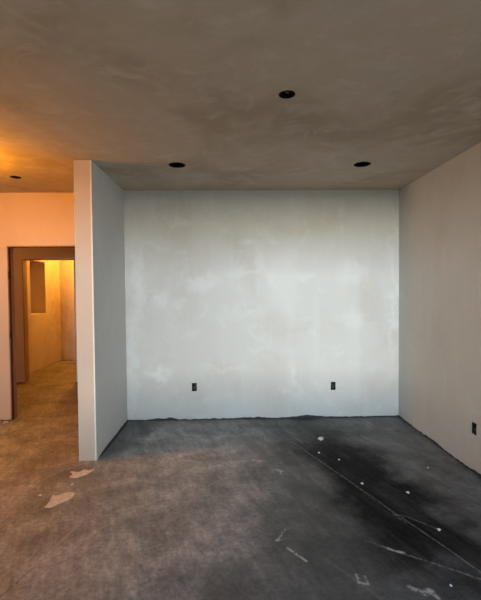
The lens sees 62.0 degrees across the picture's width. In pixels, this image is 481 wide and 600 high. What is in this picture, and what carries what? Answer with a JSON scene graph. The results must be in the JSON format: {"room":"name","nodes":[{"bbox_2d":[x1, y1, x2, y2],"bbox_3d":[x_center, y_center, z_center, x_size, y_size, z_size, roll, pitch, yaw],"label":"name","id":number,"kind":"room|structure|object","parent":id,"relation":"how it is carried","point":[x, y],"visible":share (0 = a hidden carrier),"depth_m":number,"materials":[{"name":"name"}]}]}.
{"room":"empty unfinished room","nodes":[
{"label":"empty unfinished room","id":0,"kind":"room"},
{"bbox_2d":[0,193,74,419],"bbox_3d":[-3.556,0.046,4.848,4.337,2.840,0.130,-1,2,-1],"label":"wall","id":1,"kind":"structure","parent":0,"point":[26,219],"depth_m":4.79,"materials":[{"name":"paint"}]},
{"bbox_2d":[7,246,74,419],"bbox_3d":[-2.306,0.401,4.886,0.967,2.108,0.133,-1,2,-1],"label":"door frame","id":2,"kind":"structure","parent":1,"relation":"in","point":[10,256],"depth_m":4.86,"materials":[{"name":"brown wood"}]},
{"bbox_2d":[27,260,61,373],"bbox_3d":[-4.205,-0.034,7.931,0.400,2.836,2.130,-1,2,-1],"label":"wall","id":3,"kind":"structure","parent":0,"point":[43,276],"depth_m":8.23,"materials":[{"name":"paint"}]},
{"bbox_2d":[13,248,77,381],"bbox_3d":[-3.377,-0.010,6.857,4.800,2.840,0.140,-1,2,-1],"label":"wall","id":4,"kind":"structure","parent":0,"point":[19,253],"depth_m":6.78,"materials":[{"name":"paint"}]},
{"bbox_2d":[22,259,76,382],"bbox_3d":[-3.251,0.357,6.871,0.874,2.104,0.134,-1,2,-1],"label":"door frame","id":5,"kind":"structure","parent":4,"relation":"in","point":[24,261],"depth_m":6.83,"materials":[{"name":"brown wood"}]},
{"bbox_2d":[60,260,75,359],"bbox_3d":[-2.683,-0.077,9.045,2.900,2.836,0.120,-1,2,-1],"label":"wall","id":6,"kind":"structure","parent":0,"point":[66,266],"depth_m":8.96,"materials":[{"name":"paint"}]},
{"bbox_2d":[74,160,126,460],"bbox_3d":[-1.429,0.069,4.248,0.156,2.790,1.220,-1,2,-1],"label":"wall","id":7,"kind":"structure","parent":0,"point":[107,196],"depth_m":3.83,"materials":[{"name":"paint"}]},
{"bbox_2d":[73,160,79,460],"bbox_3d":[-1.489,0.109,3.639,0.008,2.736,0.007,-1,2,-1],"label":"trim","id":8,"kind":"structure","parent":7,"relation":"attached to","point":[73,160],"depth_m":3.63,"materials":[{"name":"white paint"}]},
{"bbox_2d":[90,160,96,459],"bbox_3d":[-1.341,0.107,3.645,0.012,2.736,0.012,-1,2,-1],"label":"trim","id":9,"kind":"structure","parent":7,"relation":"attached to","point":[90,160],"depth_m":3.64,"materials":[{"name":"white paint"}]},
{"bbox_2d":[99,420,128,456],"bbox_3d":[-1.325,1.450,4.262,0.027,0.027,1.050,-1,2,-1],"label":"baseboard","id":10,"kind":"structure","parent":7,"relation":"attached to","point":[127,421],"depth_m":4.20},
{"bbox_2d":[0,0,480,192],"bbox_3d":[-1.719,-1.308,2.898,7.935,0.140,12.750,-1,2,-1],"label":"ceiling","id":11,"kind":"structure","parent":0,"point":[133,89],"depth_m":2.36,"materials":[{"name":"paint"}]},
{"bbox_2d":[168,162,185,167],"bbox_3d":[-0.598,-1.357,3.762,0.160,0.178,0.160,-1,2,-1],"label":"recessed light","id":12,"kind":"object","parent":11,"relation":"in","point":[174,164],"visible":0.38,"depth_m":3.83,"materials":[{"name":"black metal"}]},
{"bbox_2d":[279,90,294,98],"bbox_3d":[0.281,-1.267,2.416,0.098,0.060,0.098,-1,2,-1],"label":"recessed light","id":13,"kind":"object","parent":11,"relation":"attached to","point":[286,94],"visible":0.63,"depth_m":2.45,"materials":[{"name":"black metal"}]},
{"bbox_2d":[354,162,370,166],"bbox_3d":[1.152,-1.372,3.786,0.160,0.178,0.160,-1,2,-1],"label":"recessed light","id":14,"kind":"object","parent":11,"relation":"in","point":[359,164],"visible":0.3,"depth_m":3.85,"materials":[{"name":"black metal"}]},
{"bbox_2d":[0,360,480,599],"bbox_3d":[-1.695,1.576,2.975,7.935,0.150,12.750,-1,2,-1],"label":"floor","id":15,"kind":"structure","parent":0,"point":[219,509],"depth_m":2.84,"materials":[{"name":"concrete"}]},
{"bbox_2d":[44,492,74,507],"bbox_3d":[-1.355,1.495,2.998,0.168,0.004,0.218,-1,2,-1],"label":"plaster splat","id":16,"kind":"object","parent":15,"relation":"on","point":[54,500],"visible":1,"depth_m":3.01,"materials":[{"name":"beige paint"}]},
{"bbox_2d":[69,469,94,477],"bbox_3d":[-1.357,1.484,3.428,0.204,0.004,0.145,-1,2,-19],"label":"plaster splat","id":17,"kind":"object","parent":15,"relation":"on","point":[83,472],"visible":1,"depth_m":3.42,"materials":[{"name":"beige paint"}]},
{"bbox_2d":[124,190,398,419],"bbox_3d":[0.287,0.011,4.833,3.348,2.834,0.085,-1,2,-1],"label":"wall","id":18,"kind":"structure","parent":0,"point":[261,300],"depth_m":4.79,"materials":[{"name":"paint"}]},
{"bbox_2d":[192,383,196,390],"bbox_3d":[-0.554,1.043,4.828,0.056,0.096,0.068,-1,2,-1],"label":"outlet box","id":19,"kind":"object","parent":18,"relation":"attached to","point":[194,385],"visible":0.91,"depth_m":4.81,"materials":[{"name":"plastic"}]},
{"bbox_2d":[128,415,398,420],"bbox_3d":[0.299,1.399,4.860,3.348,0.070,0.056,-1,2,-1],"label":"baseboard","id":20,"kind":"structure","parent":18,"relation":"attached to","point":[301,416],"depth_m":4.83,"materials":[{"name":"black"}]},
{"bbox_2d":[331,382,335,389],"bbox_3d":[1.120,1.038,4.871,0.056,0.096,0.068,-1,2,-1],"label":"outlet box","id":21,"kind":"object","parent":18,"relation":"attached to","point":[333,384],"visible":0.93,"depth_m":4.85,"materials":[{"name":"plastic"}]},
{"bbox_2d":[399,142,480,473],"bbox_3d":[2.075,0.103,0.837,0.120,2.834,8.160,-1,2,-1],"label":"wall","id":22,"kind":"structure","parent":0,"point":[440,210],"depth_m":3.81,"materials":[{"name":"paint"}]},
{"bbox_2d":[399,416,480,477],"bbox_3d":[2.058,1.490,0.913,0.056,0.070,8.040,-1,2,-1],"label":"baseboard","id":23,"kind":"structure","parent":22,"relation":"attached to","point":[433,441],"depth_m":3.75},
{"bbox_2d":[472,422,475,434],"bbox_3d":[1.991,1.078,3.354,0.068,0.096,0.056,-1,2,-1],"label":"outlet box","id":24,"kind":"object","parent":22,"relation":"attached to","point":[473,423],"visible":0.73,"depth_m":3.38,"materials":[{"name":"plastic"}]}
]}

